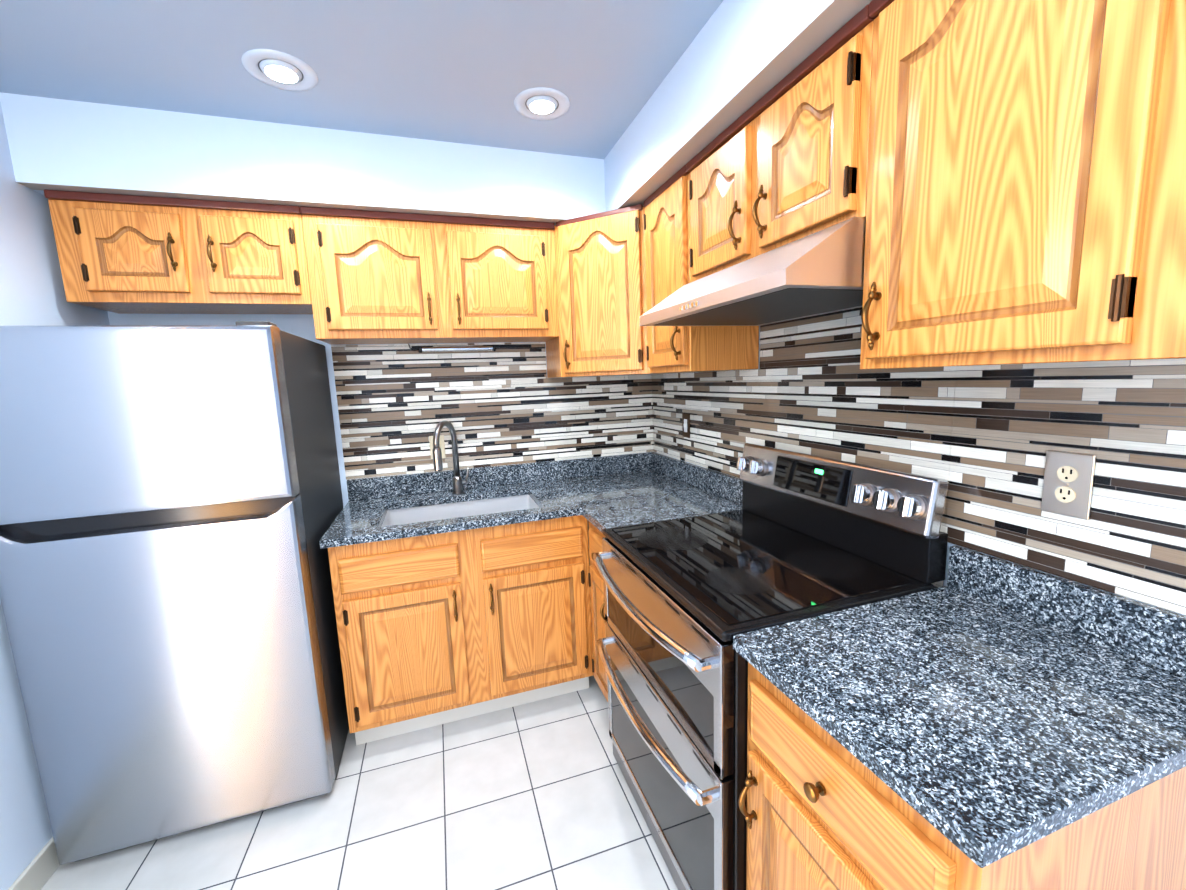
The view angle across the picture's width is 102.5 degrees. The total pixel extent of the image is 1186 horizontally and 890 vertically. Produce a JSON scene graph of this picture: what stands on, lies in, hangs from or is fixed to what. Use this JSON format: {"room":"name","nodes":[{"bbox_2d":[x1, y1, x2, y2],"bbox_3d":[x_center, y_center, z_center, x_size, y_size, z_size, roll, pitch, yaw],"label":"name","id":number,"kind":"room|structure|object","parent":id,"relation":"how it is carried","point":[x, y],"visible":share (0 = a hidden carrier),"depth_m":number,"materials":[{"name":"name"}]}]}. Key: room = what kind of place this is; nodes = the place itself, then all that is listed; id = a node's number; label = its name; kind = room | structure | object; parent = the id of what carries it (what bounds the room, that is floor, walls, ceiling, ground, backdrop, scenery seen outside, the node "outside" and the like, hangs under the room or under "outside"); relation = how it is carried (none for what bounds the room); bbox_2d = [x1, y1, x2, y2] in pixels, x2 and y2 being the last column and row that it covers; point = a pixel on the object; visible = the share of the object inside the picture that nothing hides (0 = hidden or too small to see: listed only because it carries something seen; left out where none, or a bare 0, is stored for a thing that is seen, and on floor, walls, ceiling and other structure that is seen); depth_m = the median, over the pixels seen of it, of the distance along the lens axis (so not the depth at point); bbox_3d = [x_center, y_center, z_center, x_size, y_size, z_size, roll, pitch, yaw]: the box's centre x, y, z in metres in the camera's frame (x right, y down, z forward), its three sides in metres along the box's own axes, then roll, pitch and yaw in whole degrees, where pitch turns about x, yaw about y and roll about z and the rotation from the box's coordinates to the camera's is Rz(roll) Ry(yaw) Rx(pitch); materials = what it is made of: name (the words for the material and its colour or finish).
{"room":"kitchen","nodes":[
{"label":"kitchen","id":0,"kind":"room"},
{"bbox_2d":[0,102,111,889],"bbox_3d":[-1.439,0.259,0.260,0.100,2.440,3.950,-5,8,-18],"label":"wall","id":1,"kind":"structure","parent":0,"point":[32,290],"depth_m":1.51,"materials":[{"name":"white paint"}]},
{"bbox_2d":[8,837,58,889],"bbox_3d":[-1.337,1.416,0.430,0.014,0.095,3.730,-5,8,-18],"label":"baseboard","id":2,"kind":"structure","parent":1,"relation":"attached to","point":[39,870],"depth_m":1.43,"materials":[{"name":"grey paint"}]},
{"bbox_2d":[41,643,677,889],"bbox_3d":[-0.179,1.405,0.823,2.655,0.080,3.950,-5,8,-18],"label":"floor","id":3,"kind":"structure","parent":0,"point":[536,795],"depth_m":1.58,"materials":[{"name":"tile"}]},
{"bbox_2d":[0,321,348,865],"bbox_3d":[-1.439,0.427,1.827,0.754,1.673,0.766,-5,8,-18],"label":"refrigerator","id":4,"kind":"object","parent":3,"relation":"on","point":[171,504],"visible":0.96,"depth_m":1.47,"materials":[{"name":"grey metal"}]},
{"bbox_2d":[328,515,593,744],"bbox_3d":[-0.574,0.736,2.236,1.012,0.884,0.660,-5,8,-18],"label":"base cabinet","id":5,"kind":"object","parent":3,"relation":"on","point":[438,629],"visible":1,"depth_m":1.95,"materials":[{"name":"brown wood"}]},
{"bbox_2d":[319,452,742,548],"bbox_3d":[-0.267,0.227,2.117,1.632,0.132,0.959,-5,8,-18],"label":"countertop","id":6,"kind":"structure","parent":5,"relation":"on","point":[601,493],"depth_m":2.28,"materials":[{"name":"stone"}]},
{"bbox_2d":[432,420,468,493],"bbox_3d":[-0.680,0.066,2.287,0.164,0.374,0.208,-5,8,-18],"label":"faucet","id":7,"kind":"object","parent":6,"relation":"on","point":[458,482],"visible":1,"depth_m":2.33,"materials":[{"name":"silver metal"}]},
{"bbox_2d":[382,495,538,526],"bbox_3d":[-0.581,0.410,2.163,0.701,0.218,0.421,-5,8,-18],"label":"sink","id":8,"kind":"object","parent":6,"relation":"in","point":[447,511],"visible":0.04,"depth_m":2.33,"materials":[{"name":"silver metal"}]},
{"bbox_2d":[588,521,607,701],"bbox_3d":[0.306,0.728,2.051,0.660,0.884,0.352,-5,8,-18],"label":"base cabinet","id":9,"kind":"object","parent":3,"relation":"on","point":[596,581],"visible":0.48,"depth_m":2.00,"materials":[{"name":"brown wood"}]},
{"bbox_2d":[593,443,947,889],"bbox_3d":[0.435,0.649,1.486,0.730,1.187,0.767,-5,8,-18],"label":"range","id":10,"kind":"object","parent":3,"relation":"on","point":[799,536],"visible":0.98,"depth_m":1.28,"materials":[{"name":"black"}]},
{"bbox_2d":[738,662,1185,889],"bbox_3d":[0.675,0.870,0.939,0.660,0.884,0.463,-5,8,-18],"label":"base cabinet","id":11,"kind":"object","parent":3,"relation":"on","point":[826,810],"visible":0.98,"depth_m":0.73,"materials":[{"name":"brown wood"}]},
{"bbox_2d":[733,545,1185,867],"bbox_3d":[0.671,0.367,0.862,0.640,0.132,0.484,-5,8,-18],"label":"countertop","id":12,"kind":"structure","parent":11,"relation":"on","point":[980,710],"depth_m":0.80,"materials":[{"name":"stone"}]},
{"bbox_2d":[0,0,722,158],"bbox_3d":[-0.274,-1.089,0.475,2.655,0.080,3.950,-5,8,-18],"label":"ceiling","id":13,"kind":"structure","parent":0,"point":[462,71],"depth_m":1.44,"materials":[{"name":"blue paint"}]},
{"bbox_2d":[241,49,317,90],"bbox_3d":[-0.968,-1.155,1.479,0.200,0.014,0.200,-5,8,-18],"label":"recessed light","id":14,"kind":"object","parent":13,"relation":"in","point":[280,70],"visible":1,"depth_m":1.46,"materials":[{"name":"grey"}]},
{"bbox_2d":[514,87,569,119],"bbox_3d":[-0.182,-1.217,1.710,0.200,0.014,0.200,-5,8,-18],"label":"recessed light","id":15,"kind":"object","parent":13,"relation":"in","point":[540,103],"visible":1,"depth_m":1.69,"materials":[{"name":"grey"}]},
{"bbox_2d":[112,312,647,621],"bbox_3d":[-0.821,-0.073,2.465,2.430,2.440,0.100,-5,8,-18],"label":"wall","id":16,"kind":"structure","parent":0,"point":[301,325],"depth_m":2.16,"materials":[{"name":"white paint"}]},
{"bbox_2d":[44,189,312,313],"bbox_3d":[-1.545,-0.735,1.890,0.769,0.371,0.356,-5,8,-18],"label":"upper cabinet","id":17,"kind":"object","parent":16,"relation":"attached to","point":[126,254],"visible":0.98,"depth_m":1.77,"materials":[{"name":"brown wood"}]},
{"bbox_2d":[300,206,558,344],"bbox_3d":[-0.692,-0.738,2.172,1.022,0.508,0.356,-5,8,-18],"label":"upper cabinet","id":18,"kind":"object","parent":16,"relation":"attached to","point":[378,277],"visible":1,"depth_m":2.04,"materials":[{"name":"brown wood"}]},
{"bbox_2d":[408,344,495,352],"bbox_3d":[-0.699,-0.486,2.377,0.417,0.043,0.029,-5,8,-18],"label":"light bar","id":19,"kind":"object","parent":18,"relation":"attached to","point":[420,349],"visible":0.98,"depth_m":2.37,"materials":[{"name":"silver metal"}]},
{"bbox_2d":[331,342,650,479],"bbox_3d":[-0.443,-0.213,2.516,1.620,0.642,0.006,-5,8,-18],"label":"backsplash","id":20,"kind":"structure","parent":16,"relation":"attached to","point":[502,406],"depth_m":2.46,"materials":[{"name":"tile"}]},
{"bbox_2d":[429,435,445,458],"bbox_3d":[-0.791,0.011,2.422,0.072,0.118,0.008,-5,8,-18],"label":"outlet","id":21,"kind":"object","parent":20,"relation":"attached to","point":[441,443],"visible":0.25,"depth_m":2.42,"materials":[{"name":"beige"}]},
{"bbox_2d":[546,204,705,377],"bbox_3d":[0.127,-0.694,2.314,0.619,0.698,0.612,-5,8,-18],"label":"upper cabinet","id":22,"kind":"object","parent":16,"relation":"attached to","point":[600,259],"visible":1,"depth_m":2.11,"materials":[{"name":"brown wood"}]},
{"bbox_2d":[0,0,871,225],"bbox_3d":[-0.267,-0.915,0.499,2.455,0.271,3.750,-5,8,-18],"label":"soffit","id":23,"kind":"structure","parent":0,"point":[737,60],"depth_m":1.71,"materials":[{"name":"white paint"}]},
{"bbox_2d":[655,326,1185,615],"bbox_3d":[0.987,0.057,1.039,0.100,2.440,3.950,-5,8,-18],"label":"wall","id":24,"kind":"structure","parent":0,"point":[948,544],"depth_m":1.14,"materials":[{"name":"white paint"}]},
{"bbox_2d":[643,165,758,372],"bbox_3d":[0.402,-0.651,1.898,0.356,0.708,0.352,-5,8,-18],"label":"upper cabinet","id":25,"kind":"object","parent":24,"relation":"attached to","point":[672,349],"visible":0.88,"depth_m":1.79,"materials":[{"name":"brown wood"}]},
{"bbox_2d":[686,5,874,282],"bbox_3d":[0.566,-0.736,1.364,0.356,0.403,0.736,-5,8,-18],"label":"upper cabinet","id":26,"kind":"object","parent":24,"relation":"attached to","point":[783,161],"visible":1,"depth_m":1.17,"materials":[{"name":"brown wood"}]},
{"bbox_2d":[640,217,865,325],"bbox_3d":[0.507,-0.459,1.379,0.497,0.144,0.732,-5,8,-18],"label":"range hood","id":27,"kind":"object","parent":26,"relation":"attached to","point":[818,273],"visible":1,"depth_m":1.14,"materials":[{"name":"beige metal"}]},
{"bbox_2d":[651,307,1185,614],"bbox_3d":[0.726,0.014,1.663,0.005,1.174,2.399,-5,8,-18],"label":"backsplash","id":28,"kind":"structure","parent":24,"relation":"attached to","point":[981,439],"depth_m":1.09,"materials":[{"name":"tile"}]},
{"bbox_2d":[682,413,689,437],"bbox_3d":[0.466,-0.098,2.406,0.016,0.120,0.072,-5,8,-18],"label":"light switch","id":29,"kind":"object","parent":28,"relation":"attached to","point":[686,425],"visible":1,"depth_m":2.40,"materials":[{"name":"brown metal"}]},
{"bbox_2d":[1041,450,1095,519],"bbox_3d":[0.951,0.079,0.955,0.008,0.128,0.078,-5,8,-18],"label":"outlet","id":30,"kind":"object","parent":28,"relation":"attached to","point":[1068,483],"visible":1,"depth_m":0.95,"materials":[{"name":"silver metal"}]},
{"bbox_2d":[860,0,1185,368],"bbox_3d":[0.766,-0.504,0.802,0.356,0.723,0.501,-5,8,-18],"label":"upper cabinet","id":31,"kind":"object","parent":24,"relation":"attached to","point":[1026,191],"visible":1,"depth_m":0.72,"materials":[{"name":"brown wood"}]}
]}

